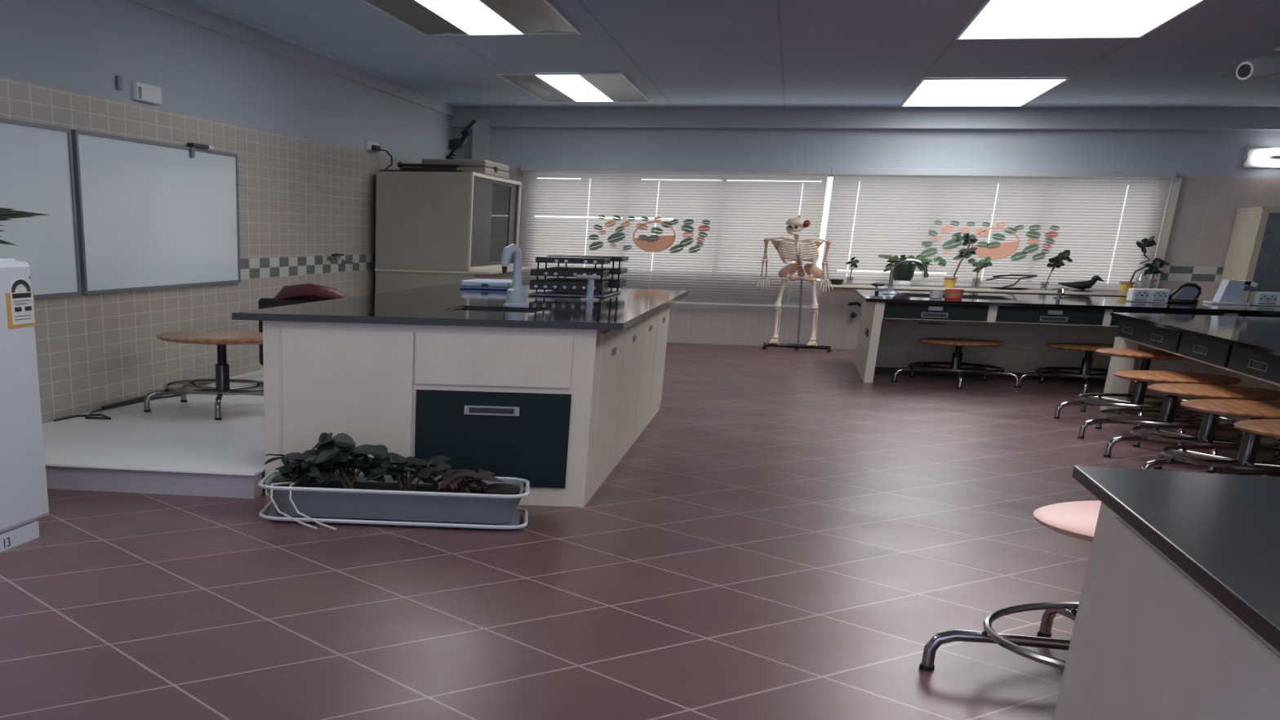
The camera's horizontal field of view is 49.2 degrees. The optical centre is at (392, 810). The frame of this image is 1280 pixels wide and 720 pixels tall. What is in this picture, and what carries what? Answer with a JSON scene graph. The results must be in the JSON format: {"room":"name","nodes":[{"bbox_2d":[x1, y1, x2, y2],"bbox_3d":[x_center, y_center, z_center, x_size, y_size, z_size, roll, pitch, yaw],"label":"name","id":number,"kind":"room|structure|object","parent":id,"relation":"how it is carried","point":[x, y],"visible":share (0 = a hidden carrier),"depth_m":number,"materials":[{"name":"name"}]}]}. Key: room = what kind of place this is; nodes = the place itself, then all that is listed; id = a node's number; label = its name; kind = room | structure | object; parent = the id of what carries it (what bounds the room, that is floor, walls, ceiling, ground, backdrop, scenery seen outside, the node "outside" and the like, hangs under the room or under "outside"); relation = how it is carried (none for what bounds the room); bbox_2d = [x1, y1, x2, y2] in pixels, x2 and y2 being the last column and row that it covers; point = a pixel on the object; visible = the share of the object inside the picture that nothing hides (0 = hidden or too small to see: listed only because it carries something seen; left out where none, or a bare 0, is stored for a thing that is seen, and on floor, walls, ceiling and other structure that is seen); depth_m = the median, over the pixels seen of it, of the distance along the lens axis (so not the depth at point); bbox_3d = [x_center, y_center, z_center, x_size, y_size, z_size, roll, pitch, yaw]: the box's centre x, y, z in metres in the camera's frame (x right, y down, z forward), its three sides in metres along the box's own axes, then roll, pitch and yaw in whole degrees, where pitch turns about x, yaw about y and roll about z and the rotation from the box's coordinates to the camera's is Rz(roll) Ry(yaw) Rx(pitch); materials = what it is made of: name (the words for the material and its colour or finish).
{"room":"science classroom","nodes":[
{"label":"science classroom","id":0,"kind":"room"},
{"bbox_2d":[0,0,455,423],"bbox_3d":[-1.979,-4.003,9.070,0.150,2.770,21.100,7,24,13],"label":"wall","id":1,"kind":"structure","parent":0,"point":[299,132],"depth_m":10.46,"materials":[{"name":"beige tile"}]},
{"bbox_2d":[0,117,81,298],"bbox_3d":[-2.393,-3.250,7.356,0.030,0.968,2.870,7,24,13],"label":"whiteboard","id":2,"kind":"object","parent":1,"relation":"attached to","point":[37,175],"visible":1,"depth_m":8.24,"materials":[{"name":"white ceramic"}]},
{"bbox_2d":[132,81,161,104],"bbox_3d":[-1.701,-4.921,9.334,0.043,0.114,0.474,7,24,13],"label":"wall socket","id":3,"kind":"object","parent":1,"relation":"attached to","point":[141,91],"visible":1,"depth_m":9.32,"materials":[{"name":"white plastic"}]},
{"bbox_2d":[71,129,240,294],"bbox_3d":[-1.636,-4.332,9.932,0.030,0.968,2.800,7,24,13],"label":"whiteboard","id":4,"kind":"object","parent":1,"relation":"attached to","point":[151,215],"visible":1,"depth_m":9.68,"materials":[{"name":"white ceramic"}]},
{"bbox_2d":[186,142,213,157],"bbox_3d":[-1.442,-4.991,10.301,0.064,0.103,0.410,7,24,13],"label":"clip","id":5,"kind":"object","parent":4,"relation":"attached to","point":[193,145],"visible":1,"depth_m":10.16,"materials":[{"name":"black plastic"}]},
{"bbox_2d":[125,0,456,117],"bbox_3d":[-1.908,-5.140,8.347,0.050,0.110,20.700,7,24,13],"label":"ceiling beam","id":6,"kind":"structure","parent":1,"relation":"attached to","point":[183,11],"depth_m":11.55,"materials":[{"name":"white paint"}]},
{"bbox_2d":[326,253,354,264],"bbox_3d":[-0.531,-5.542,13.662,0.134,0.115,0.680,7,24,13],"label":"outlet","id":7,"kind":"object","parent":1,"relation":"attached to","point":[334,257],"visible":1,"depth_m":13.49,"materials":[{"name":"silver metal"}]},
{"bbox_2d":[364,140,392,169],"bbox_3d":[-0.157,-6.987,14.535,0.129,0.278,0.617,10,25,20],"label":"wall socket","id":8,"kind":"object","parent":1,"relation":"attached to","point":[370,145],"visible":0.98,"depth_m":14.37,"materials":[{"name":"white plastic"}]},
{"bbox_2d":[0,342,1279,719],"bbox_3d":[3.449,-2.024,8.362,11.530,0.100,21.200,7,24,13],"label":"floor","id":9,"kind":"structure","parent":0,"point":[788,535],"depth_m":5.49,"materials":[{"name":"tile"}]},
{"bbox_2d":[0,257,48,552],"bbox_3d":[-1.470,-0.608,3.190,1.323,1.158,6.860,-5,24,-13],"label":"refrigerator","id":10,"kind":"object","parent":9,"relation":"on","point":[24,497],"visible":1,"depth_m":5.81,"materials":[{"name":"white metal"}]},
{"bbox_2d":[0,207,47,244],"bbox_3d":[-2.024,-2.447,5.687,0.931,0.242,1.392,7,24,13],"label":"potted palm","id":11,"kind":"object","parent":10,"relation":"on","point":[6,214],"visible":1,"depth_m":6.03,"materials":[{"name":"plant"}]},
{"bbox_2d":[45,466,265,498],"bbox_3d":[-0.560,-3.321,10.918,1.890,0.122,8.580,7,24,13],"label":"platform","id":12,"kind":"object","parent":9,"relation":"on","point":[230,486],"visible":0.25,"depth_m":7.13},
{"bbox_2d":[42,368,265,475],"bbox_3d":[-0.557,-3.377,10.882,1.900,0.010,8.600,7,24,13],"label":"platform","id":13,"kind":"object","parent":12,"relation":"on","point":[175,436],"visible":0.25,"depth_m":8.15,"materials":[{"name":"white plastic"}]},
{"bbox_2d":[53,394,181,421],"bbox_3d":[-1.803,-2.793,9.415,0.293,0.014,1.702,7,24,13],"label":"cable","id":14,"kind":"object","parent":13,"relation":"on","point":[105,417],"visible":0.93,"depth_m":8.98,"materials":[{"name":"black plastic"}]},
{"bbox_2d":[101,382,211,410],"bbox_3d":[-1.703,-3.121,10.174,0.047,0.027,2.051,7,24,13],"label":"cable","id":15,"kind":"object","parent":13,"relation":"on","point":[142,397],"visible":0.5,"depth_m":9.66,"materials":[{"name":"black plastic"}]},
{"bbox_2d":[143,330,263,420],"bbox_3d":[-1.116,-2.995,9.319,1.007,0.490,1.056,7,24,13],"label":"stool","id":16,"kind":"object","parent":13,"relation":"on","point":[222,380],"visible":0.8,"depth_m":9.23,"materials":[{"name":"orange wood"}]},
{"bbox_2d":[258,283,349,365],"bbox_3d":[-0.459,-3.897,11.093,1.114,0.784,1.384,7,24,13],"label":"office chair","id":17,"kind":"object","parent":13,"relation":"on","point":[290,295],"visible":0.09,"depth_m":10.40,"materials":[{"name":"fabric"}]},
{"bbox_2d":[257,470,529,528],"bbox_3d":[0.015,-1.523,6.649,1.299,0.169,0.519,3,23,5],"label":"planter","id":18,"kind":"object","parent":9,"relation":"on","point":[372,502],"visible":0.85,"depth_m":6.47,"materials":[{"name":"grey plastic"}]},
{"bbox_2d":[264,452,336,530],"bbox_3d":[-0.433,-1.564,6.565,0.383,0.296,0.599,2,23,2],"label":"plant","id":19,"kind":"object","parent":18,"relation":"in","point":[292,468],"visible":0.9,"depth_m":6.60,"materials":[{"name":"green plant"}]},
{"bbox_2d":[298,432,404,488],"bbox_3d":[-0.196,-1.689,6.585,0.561,0.268,0.424,7,24,13],"label":"plant","id":20,"kind":"object","parent":18,"relation":"in","point":[340,452],"visible":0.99,"depth_m":6.55,"materials":[{"name":"green plant"}]},
{"bbox_2d":[365,454,451,491],"bbox_3d":[0.082,-1.643,6.615,0.457,0.169,0.338,7,24,13],"label":"plant","id":21,"kind":"object","parent":18,"relation":"in","point":[421,468],"visible":0.98,"depth_m":6.56,"materials":[{"name":"green plant"}]},
{"bbox_2d":[422,469,506,493],"bbox_3d":[0.345,-1.575,6.561,0.345,0.128,0.308,-18,30,-38],"label":"plant","id":22,"kind":"object","parent":18,"relation":"in","point":[459,482],"visible":1,"depth_m":6.55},
{"bbox_2d":[480,483,524,494],"bbox_3d":[0.537,-1.556,6.614,0.214,0.060,0.200,7,24,13],"label":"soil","id":23,"kind":"structure","parent":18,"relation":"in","point":[495,488],"depth_m":6.55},
{"bbox_2d":[374,171,536,293],"bbox_3d":[0.812,-6.412,15.992,1.290,1.880,2.920,7,24,13],"label":"storage cabinet","id":24,"kind":"object","parent":9,"relation":"on","point":[433,228],"visible":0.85,"depth_m":14.67,"materials":[{"name":"wood"}]},
{"bbox_2d":[380,161,470,172],"bbox_3d":[0.376,-6.906,14.620,0.910,0.096,0.520,7,24,13],"label":"picture frame","id":25,"kind":"object","parent":24,"relation":"on","point":[419,167],"visible":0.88,"depth_m":14.41,"materials":[{"name":"brown wood"}]},
{"bbox_2d":[422,159,509,179],"bbox_3d":[0.856,-7.282,15.456,0.735,0.150,1.400,7,24,13],"label":"case","id":26,"kind":"object","parent":24,"relation":"on","point":[487,167],"visible":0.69,"depth_m":14.84,"materials":[{"name":"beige plastic"}]},
{"bbox_2d":[445,120,477,159],"bbox_3d":[0.766,-7.452,15.130,0.340,0.413,0.180,7,24,13],"label":"microscope","id":27,"kind":"object","parent":26,"relation":"on","point":[455,144],"visible":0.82,"depth_m":15.11,"materials":[{"name":"black plastic"}]},
{"bbox_2d":[231,283,688,506],"bbox_3d":[0.769,-2.897,8.993,1.915,0.905,5.026,7,24,13],"label":"bench","id":28,"kind":"object","parent":9,"relation":"on","point":[551,393],"visible":0.92,"depth_m":6.93,"materials":[{"name":"beige laminate"}]},
{"bbox_2d":[231,283,688,330],"bbox_3d":[0.778,-3.298,8.822,1.915,0.033,5.026,7,24,13],"label":"countertop","id":29,"kind":"structure","parent":28,"relation":"on","point":[428,305],"depth_m":7.47,"materials":[{"name":"stone"}]},
{"bbox_2d":[459,278,523,289],"bbox_3d":[0.764,-4.030,10.415,0.390,0.058,0.552,7,24,13],"label":"plastic tray","id":30,"kind":"object","parent":28,"relation":"on","point":[477,283],"visible":0.8,"depth_m":10.19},
{"bbox_2d":[449,306,543,312],"bbox_3d":[0.588,-2.797,7.642,0.500,0.027,0.500,7,24,13],"label":"sink basin","id":31,"kind":"object","parent":28,"relation":"in","point":[490,308],"depth_m":7.85,"materials":[{"name":"black metal"}]},
{"bbox_2d":[501,243,528,306],"bbox_3d":[0.722,-3.123,7.932,0.166,0.340,0.161,7,24,13],"label":"tap","id":32,"kind":"object","parent":28,"relation":"on","point":[516,296],"visible":1,"depth_m":7.92,"materials":[{"name":"blue plastic"}]},
{"bbox_2d":[528,254,628,297],"bbox_3d":[1.343,-3.803,9.667,0.570,0.250,1.050,7,24,13],"label":"rack","id":33,"kind":"object","parent":28,"relation":"on","point":[557,286],"visible":0.97,"depth_m":9.30,"materials":[{"name":"grey metal"}]},
{"bbox_2d":[529,278,608,291],"bbox_3d":[1.229,-3.643,9.430,0.500,0.062,0.350,7,24,13],"label":"shelf","id":34,"kind":"object","parent":33,"relation":"attached to","point":[536,284],"depth_m":9.29,"materials":[{"name":"black plastic"}]},
{"bbox_2d":[530,267,609,277],"bbox_3d":[1.231,-3.716,9.399,0.500,0.040,0.350,7,24,13],"label":"shelf","id":35,"kind":"object","parent":33,"relation":"attached to","point":[545,272],"depth_m":9.26,"materials":[{"name":"black plastic"}]},
{"bbox_2d":[535,256,610,264],"bbox_3d":[1.247,-3.788,9.364,0.470,0.034,0.350,7,24,13],"label":"shelf","id":36,"kind":"object","parent":33,"relation":"attached to","point":[545,260],"depth_m":9.22,"materials":[{"name":"black plastic"}]},
{"bbox_2d":[528,289,621,297],"bbox_3d":[1.316,-3.698,9.719,0.520,0.015,1.050,7,24,13],"label":"tray","id":37,"kind":"object","parent":33,"relation":"on","point":[566,293],"depth_m":9.34,"materials":[{"name":"grey metal"}]},
{"bbox_2d":[546,266,627,274],"bbox_3d":[1.404,-3.889,9.793,0.530,0.032,0.430,7,24,13],"label":"shelf","id":38,"kind":"object","parent":33,"relation":"attached to","point":[613,270],"depth_m":9.64,"materials":[{"name":"black plastic"}]},
{"bbox_2d":[546,254,628,261],"bbox_3d":[1.406,-3.963,9.761,0.530,0.027,0.430,7,24,13],"label":"shelf","id":39,"kind":"object","parent":33,"relation":"attached to","point":[612,258],"depth_m":9.60,"materials":[{"name":"black plastic"}]},
{"bbox_2d":[548,276,626,288],"bbox_3d":[1.403,-3.814,9.825,0.530,0.050,0.430,7,24,13],"label":"shelf","id":40,"kind":"object","parent":33,"relation":"attached to","point":[618,282],"depth_m":9.67,"materials":[{"name":"black plastic"}]},
{"bbox_2d":[576,275,599,300],"bbox_3d":[1.283,-3.427,8.915,0.155,0.150,0.120,7,24,13],"label":"tap","id":41,"kind":"object","parent":28,"relation":"on","point":[590,287],"visible":1,"depth_m":8.89,"materials":[{"name":"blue metal"}]},
{"bbox_2d":[756,215,833,351],"bbox_3d":[5.095,-6.602,17.057,1.001,1.564,0.498,7,24,13],"label":"skeleton","id":42,"kind":"object","parent":9,"relation":"on","point":[794,225],"visible":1,"depth_m":16.93,"materials":[{"name":"beige plastic"}]},
{"bbox_2d":[891,337,1020,389],"bbox_3d":[5.613,-4.452,13.520,1.189,0.405,1.133,7,24,13],"label":"stool","id":43,"kind":"object","parent":9,"relation":"on","point":[956,362],"visible":1,"depth_m":13.50,"materials":[{"name":"orange wood"}]},
{"bbox_2d":[919,500,1101,671],"bbox_3d":[2.316,-0.638,4.251,1.182,0.530,1.227,7,24,13],"label":"stool","id":44,"kind":"object","parent":9,"relation":"on","point":[1075,519],"visible":0.25,"depth_m":4.36,"materials":[{"name":"paint"}]},
{"bbox_2d":[1018,342,1113,394],"bbox_3d":[6.738,-4.314,13.253,1.178,0.405,1.172,7,24,13],"label":"stool","id":45,"kind":"object","parent":9,"relation":"on","point":[1086,368],"visible":0.7,"depth_m":13.24,"materials":[{"name":"orange wood"}]},
{"bbox_2d":[853,288,1279,382],"bbox_3d":[7.353,-4.816,13.981,4.985,0.782,2.670,7,24,13],"label":"bench","id":46,"kind":"object","parent":9,"relation":"on","point":[891,325],"visible":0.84,"depth_m":14.10,"materials":[{"name":"beige laminate"}]},
{"bbox_2d":[875,258,928,293],"bbox_3d":[5.386,-5.643,14.377,0.518,0.350,0.151,3,23,4],"label":"tap","id":47,"kind":"object","parent":46,"relation":"on","point":[890,289],"visible":1,"depth_m":14.35,"materials":[{"name":"silver metal"}]},
{"bbox_2d":[929,290,943,298],"bbox_3d":[5.440,-5.156,13.598,0.132,0.068,0.132,7,24,13],"label":"measuring cup","id":48,"kind":"object","parent":46,"relation":"on","point":[933,294],"visible":1,"depth_m":13.55,"materials":[{"name":"white plastic"}]},
{"bbox_2d":[944,288,964,299],"bbox_3d":[5.587,-5.136,13.529,0.176,0.090,0.176,7,24,13],"label":"plastic cup","id":49,"kind":"object","parent":46,"relation":"on","point":[955,294],"visible":1,"depth_m":13.47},
{"bbox_2d":[902,293,1014,300],"bbox_3d":[5.870,-5.258,14.187,1.050,0.175,1.150,7,24,13],"label":"sink basin","id":50,"kind":"object","parent":46,"relation":"in","point":[921,295],"depth_m":14.59,"materials":[{"name":"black metal"}]},
{"bbox_2d":[854,288,1279,315],"bbox_3d":[7.361,-5.162,13.834,4.985,0.030,2.670,7,24,13],"label":"countertop","id":51,"kind":"structure","parent":46,"relation":"on","point":[868,295],"depth_m":13.17,"materials":[{"name":"stone"}]},
{"bbox_2d":[1125,288,1170,302],"bbox_3d":[7.659,-5.219,13.784,0.340,0.125,0.261,7,24,13],"label":"power outlet","id":52,"kind":"object","parent":46,"relation":"on","point":[1134,295],"visible":1,"depth_m":13.68,"materials":[{"name":"white plastic"}]},
{"bbox_2d":[1168,282,1201,303],"bbox_3d":[8.011,-5.230,13.743,0.297,0.190,0.160,7,24,13],"label":"tablet stand","id":53,"kind":"object","parent":46,"relation":"on","point":[1188,291],"visible":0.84,"depth_m":13.72,"materials":[{"name":"black plastic"}]},
{"bbox_2d":[1202,279,1257,305],"bbox_3d":[8.410,-5.200,13.645,0.380,0.227,0.330,7,24,13],"label":"soap dispenser","id":54,"kind":"object","parent":46,"relation":"on","point":[1229,291],"visible":1,"depth_m":13.53,"materials":[{"name":"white plastic"}]},
{"bbox_2d":[1237,280,1257,287],"bbox_3d":[8.535,-5.257,13.573,0.120,0.060,0.250,7,24,13],"label":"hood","id":55,"kind":"object","parent":54,"relation":"attached to","point":[1243,283],"depth_m":13.47,"materials":[{"name":"plastic"}]},
{"bbox_2d":[1247,291,1279,306],"bbox_3d":[8.778,-5.079,13.513,0.420,0.125,0.261,7,24,13],"label":"power outlet","id":56,"kind":"object","parent":46,"relation":"on","point":[1255,298],"visible":0.95,"depth_m":13.44,"materials":[{"name":"white plastic"}]},
{"bbox_2d":[1053,348,1220,426],"bbox_3d":[5.969,-3.390,10.889,1.178,0.530,1.172,7,24,13],"label":"stool","id":57,"kind":"object","parent":9,"relation":"on","point":[1138,396],"visible":0.79,"depth_m":10.88,"materials":[{"name":"orange wood"}]},
{"bbox_2d":[1053,465,1279,719],"bbox_3d":[2.669,0.118,2.176,2.635,0.782,2.580,7,24,13],"label":"bench","id":58,"kind":"object","parent":9,"relation":"on","point":[1178,615],"visible":1,"depth_m":2.82,"materials":[{"name":"beige laminate"}]},
{"bbox_2d":[1071,465,1279,653],"bbox_3d":[2.676,-0.228,2.028,2.635,0.030,2.580,7,24,13],"label":"countertop","id":59,"kind":"structure","parent":58,"relation":"on","point":[1222,531],"depth_m":2.78,"materials":[{"name":"stone"}]},
{"bbox_2d":[1076,370,1261,445],"bbox_3d":[5.622,-2.905,9.836,1.189,0.450,1.145,7,24,13],"label":"stool","id":60,"kind":"object","parent":9,"relation":"on","point":[1168,411],"visible":0.8,"depth_m":9.84,"materials":[{"name":"orange wood"}]},
{"bbox_2d":[1099,312,1279,443],"bbox_3d":[6.159,-2.423,8.309,2.070,0.782,7.020,7,24,13],"label":"bench","id":61,"kind":"object","parent":9,"relation":"on","point":[1246,349],"visible":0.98,"depth_m":10.02,"materials":[{"name":"beige laminate"}]},
{"bbox_2d":[1110,312,1279,355],"bbox_3d":[6.166,-2.771,8.160,2.070,0.025,7.020,7,24,13],"label":"countertop","id":62,"kind":"structure","parent":61,"relation":"on","point":[1262,334],"depth_m":9.73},
{"bbox_2d":[1102,383,1279,473],"bbox_3d":[5.352,-2.532,8.947,1.178,0.450,1.172,7,24,13],"label":"stool","id":63,"kind":"object","parent":9,"relation":"on","point":[1207,428],"visible":0.84,"depth_m":8.93,"materials":[{"name":"orange wood"}]},
{"bbox_2d":[1140,399,1279,476],"bbox_3d":[5.055,-2.139,8.010,1.189,0.450,1.145,7,24,13],"label":"stool","id":64,"kind":"object","parent":9,"relation":"on","point":[1246,460],"visible":0.74,"depth_m":8.04,"materials":[{"name":"orange wood"}]},
{"bbox_2d":[1215,418,1279,475],"bbox_3d":[4.795,-1.757,7.103,1.183,0.450,1.164,7,24,13],"label":"stool","id":65,"kind":"object","parent":9,"relation":"on","point":[1263,427],"visible":0.27,"depth_m":7.18,"materials":[{"name":"orange wood"}]},
{"bbox_2d":[1218,206,1279,301],"bbox_3d":[10.451,-5.975,15.646,1.480,1.730,0.980,7,24,13],"label":"cupboard","id":66,"kind":"object","parent":9,"relation":"on","point":[1243,260],"visible":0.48,"depth_m":15.69,"materials":[{"name":"brown wood"}]},
{"bbox_2d":[1251,283,1279,288],"bbox_3d":[10.457,-6.025,15.646,1.380,0.022,0.880,7,24,13],"label":"shelf","id":67,"kind":"object","parent":66,"relation":"attached to","point":[1260,285],"depth_m":15.50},
{"bbox_2d":[1259,248,1279,260],"bbox_3d":[9.957,-6.309,15.438,0.225,0.133,0.169,7,24,13],"label":"specimen","id":68,"kind":"object","parent":66,"relation":"on","point":[1268,256],"visible":0.91,"depth_m":15.42},
{"bbox_2d":[1266,223,1279,235],"bbox_3d":[10.078,-6.577,15.413,0.318,0.128,0.180,7,24,13],"label":"specimen","id":69,"kind":"object","parent":66,"relation":"on","point":[1276,230],"visible":0.99,"depth_m":15.40,"materials":[{"name":"brown wood"}]},
{"bbox_2d":[182,0,1279,107],"bbox_3d":[3.505,-4.664,7.237,11.530,0.100,21.200,7,24,13],"label":"ceiling","id":70,"kind":"structure","parent":0,"point":[678,53],"depth_m":11.59,"materials":[{"name":"paint"}]},
{"bbox_2d":[360,0,580,35],"bbox_3d":[0.482,-5.634,9.515,1.260,0.018,3.000,7,24,13],"label":"recessed light","id":71,"kind":"object","parent":70,"relation":"in","point":[426,17],"visible":1,"depth_m":9.99,"materials":[{"name":"white plastic"}]},
{"bbox_2d":[415,0,522,34],"bbox_3d":[0.439,-5.640,9.526,0.430,0.013,2.960,7,24,13],"label":"diffuser","id":72,"kind":"object","parent":71,"relation":"attached to","point":[467,16],"depth_m":9.97,"materials":[{"name":"white"}]},
{"bbox_2d":[495,72,650,102],"bbox_3d":[2.038,-7.859,14.810,1.260,0.018,3.000,7,24,13],"label":"recessed light","id":73,"kind":"object","parent":70,"relation":"in","point":[545,86],"visible":1,"depth_m":14.54,"materials":[{"name":"white plastic"}]},
{"bbox_2d":[536,75,612,101],"bbox_3d":[2.014,-7.862,14.816,0.430,0.013,2.960,7,24,13],"label":"diffuser","id":74,"kind":"object","parent":73,"relation":"attached to","point":[575,87],"depth_m":14.67,"materials":[{"name":"white"}]},
{"bbox_2d":[900,77,1068,106],"bbox_3d":[6.196,-7.609,14.434,1.320,0.018,2.980,7,24,13],"label":"recessed light","id":75,"kind":"object","parent":70,"relation":"in","point":[929,91],"visible":1,"depth_m":14.16,"materials":[{"name":"white plastic"}]},
{"bbox_2d":[955,0,1205,39],"bbox_3d":[4.631,-5.372,9.109,1.320,0.018,2.950,7,24,13],"label":"recessed light","id":76,"kind":"object","parent":70,"relation":"in","point":[995,19],"visible":1,"depth_m":9.48,"materials":[{"name":"white plastic"}]},
{"bbox_2d":[1235,46,1279,80],"bbox_3d":[6.826,-5.813,10.591,0.765,0.280,0.193,-16,29,-35],"label":"security camera","id":77,"kind":"object","parent":70,"relation":"attached to","point":[1265,66],"visible":1,"depth_m":10.45,"materials":[{"name":"white plastic"}]},
{"bbox_2d":[454,128,1279,349],"bbox_3d":[6.190,-7.223,17.032,11.130,2.770,0.150,7,24,13],"label":"wall","id":78,"kind":"structure","parent":0,"point":[1215,183],"depth_m":16.62,"materials":[{"name":"paint"}]},
{"bbox_2d":[471,118,493,160],"bbox_3d":[1.146,-7.700,18.061,0.200,2.640,0.300,7,24,13],"label":"trim","id":79,"kind":"structure","parent":78,"relation":"attached to","point":[482,143],"depth_m":17.52,"materials":[{"name":"white paint"}]},
{"bbox_2d":[530,176,822,279],"bbox_3d":[3.620,-7.569,17.625,3.650,1.200,0.060,7,24,13],"label":"window","id":80,"kind":"structure","parent":78,"relation":"in","point":[660,176],"depth_m":17.42,"materials":[{"name":"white glass"}]},
{"bbox_2d":[519,164,831,307],"bbox_3d":[3.533,-7.413,17.547,3.875,1.630,0.100,7,24,13],"label":"window blind","id":81,"kind":"object","parent":80,"relation":"attached to","point":[613,185],"visible":0.79,"depth_m":17.49,"materials":[{"name":"white paint"}]},
{"bbox_2d":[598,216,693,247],"bbox_3d":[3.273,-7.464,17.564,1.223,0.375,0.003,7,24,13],"label":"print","id":82,"kind":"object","parent":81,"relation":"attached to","point":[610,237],"depth_m":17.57},
{"bbox_2d":[588,215,710,253],"bbox_3d":[3.308,-7.438,17.564,1.536,0.436,0.003,7,24,13],"label":"print","id":83,"kind":"object","parent":81,"relation":"attached to","point":[645,241],"depth_m":17.57},
{"bbox_2d":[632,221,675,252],"bbox_3d":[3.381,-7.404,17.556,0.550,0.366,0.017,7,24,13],"label":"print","id":84,"kind":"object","parent":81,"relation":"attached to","point":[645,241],"depth_m":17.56},
{"bbox_2d":[696,225,710,242],"bbox_3d":[3.978,-7.375,17.394,0.156,0.199,0.003,7,24,13],"label":"print","id":85,"kind":"object","parent":81,"relation":"attached to","point":[703,232],"depth_m":17.41},
{"bbox_2d":[451,107,1279,130],"bbox_3d":[6.170,-8.330,16.376,11.130,0.220,0.200,7,24,13],"label":"ceiling beam","id":86,"kind":"structure","parent":78,"relation":"attached to","point":[948,118],"depth_m":16.39,"materials":[{"name":"white paint"}]},
{"bbox_2d":[826,284,1127,297],"bbox_3d":[7.280,-6.358,16.693,3.740,0.077,0.270,7,24,13],"label":"shelf","id":87,"kind":"object","parent":78,"relation":"attached to","point":[848,288],"visible":0.5,"depth_m":16.59,"materials":[{"name":"beige laminate"}]},
{"bbox_2d":[878,253,946,286],"bbox_3d":[6.401,-6.671,16.807,0.815,0.372,0.268,7,24,13],"label":"pot plant","id":88,"kind":"object","parent":87,"relation":"on","point":[903,274],"visible":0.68,"depth_m":16.74,"materials":[{"name":"green plant"}]},
{"bbox_2d":[943,232,978,288],"bbox_3d":[6.948,-6.719,16.622,0.337,0.628,0.171,7,24,13],"label":"pot plant","id":89,"kind":"object","parent":87,"relation":"on","point":[949,282],"visible":1,"depth_m":16.57,"materials":[{"name":"green plant"}]},
{"bbox_2d":[968,256,992,286],"bbox_3d":[7.167,-6.571,16.621,0.292,0.365,0.112,7,24,13],"label":"plant","id":90,"kind":"object","parent":87,"relation":"on","point":[984,263],"visible":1,"depth_m":16.60,"materials":[{"name":"green plant"}]},
{"bbox_2d":[986,274,1037,289],"bbox_3d":[7.531,-6.433,16.559,0.572,0.175,0.216,7,24,13],"label":"stand","id":91,"kind":"object","parent":87,"relation":"on","point":[1006,287],"visible":1,"depth_m":16.54,"materials":[{"name":"grey metal"}]},
{"bbox_2d":[991,287,1030,289],"bbox_3d":[7.535,-6.362,16.588,0.480,0.022,0.216,7,24,13],"label":"tray","id":92,"kind":"object","parent":91,"relation":"on","point":[1001,288],"depth_m":16.53,"materials":[{"name":"black plastic"}]},
{"bbox_2d":[1043,249,1072,288],"bbox_3d":[8.017,-6.519,16.419,0.316,0.463,0.145,1,23,0],"label":"plant","id":93,"kind":"object","parent":87,"relation":"on","point":[1057,261],"visible":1,"depth_m":16.34,"materials":[{"name":"green plant"}]},
{"bbox_2d":[1057,275,1103,292],"bbox_3d":[8.293,-6.348,16.382,0.502,0.187,0.220,7,24,13],"label":"bird ornament","id":94,"kind":"object","parent":87,"relation":"on","point":[1082,286],"visible":1,"depth_m":16.35,"materials":[{"name":"black plastic"}]},
{"bbox_2d":[1120,235,1156,293],"bbox_3d":[8.858,-6.483,16.158,0.316,0.633,0.175,7,24,13],"label":"pot plant","id":95,"kind":"object","parent":87,"relation":"on","point":[1125,286],"visible":0.98,"depth_m":16.11,"materials":[{"name":"green plant"}]},
{"bbox_2d":[1143,257,1169,288],"bbox_3d":[9.024,-6.334,16.116,0.264,0.396,0.125,0,23,-4],"label":"plant","id":96,"kind":"object","parent":87,"relation":"on","point":[1153,267],"visible":0.76,"depth_m":16.10,"materials":[{"name":"green plant"}]},
{"bbox_2d":[822,177,1143,286],"bbox_3d":[7.282,-7.113,16.740,3.700,1.200,0.060,7,24,13],"label":"window","id":97,"kind":"structure","parent":78,"relation":"in","point":[860,177],"depth_m":16.86,"materials":[{"name":"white glass"}]},
{"bbox_2d":[819,167,1177,290],"bbox_3d":[7.273,-7.088,16.585,3.860,1.315,0.100,7,24,13],"label":"window blind","id":98,"kind":"object","parent":97,"relation":"attached to","point":[926,195],"visible":0.98,"depth_m":16.53,"materials":[{"name":"white paint"}]},
{"bbox_2d":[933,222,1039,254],"bbox_3d":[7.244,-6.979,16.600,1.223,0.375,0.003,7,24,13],"label":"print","id":99,"kind":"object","parent":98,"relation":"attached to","point":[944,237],"depth_m":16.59},
{"bbox_2d":[920,220,1059,260],"bbox_3d":[7.279,-6.953,16.601,1.536,0.436,0.003,7,24,13],"label":"print","id":100,"kind":"object","parent":98,"relation":"attached to","point":[999,247],"depth_m":16.59},
{"bbox_2d":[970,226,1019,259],"bbox_3d":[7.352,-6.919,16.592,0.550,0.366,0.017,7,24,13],"label":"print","id":101,"kind":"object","parent":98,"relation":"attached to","point":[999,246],"depth_m":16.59},
{"bbox_2d":[1042,231,1058,248],"bbox_3d":[7.949,-6.890,16.431,0.156,0.199,0.003,7,24,13],"label":"print","id":102,"kind":"object","parent":98,"relation":"attached to","point":[1050,238],"depth_m":16.44},
{"bbox_2d":[1147,177,1182,288],"bbox_3d":[9.189,-6.844,16.192,0.100,1.250,0.060,7,24,13],"label":"trim","id":103,"kind":"structure","parent":78,"relation":"attached to","point":[1175,184],"depth_m":16.11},
{"bbox_2d":[1241,147,1279,168],"bbox_3d":[10.139,-7.485,15.601,0.705,0.210,0.136,7,24,13],"label":"wall lamp","id":104,"kind":"object","parent":78,"relation":"attached to","point":[1255,157],"visible":1,"depth_m":15.61,"materials":[{"name":"white plastic"}]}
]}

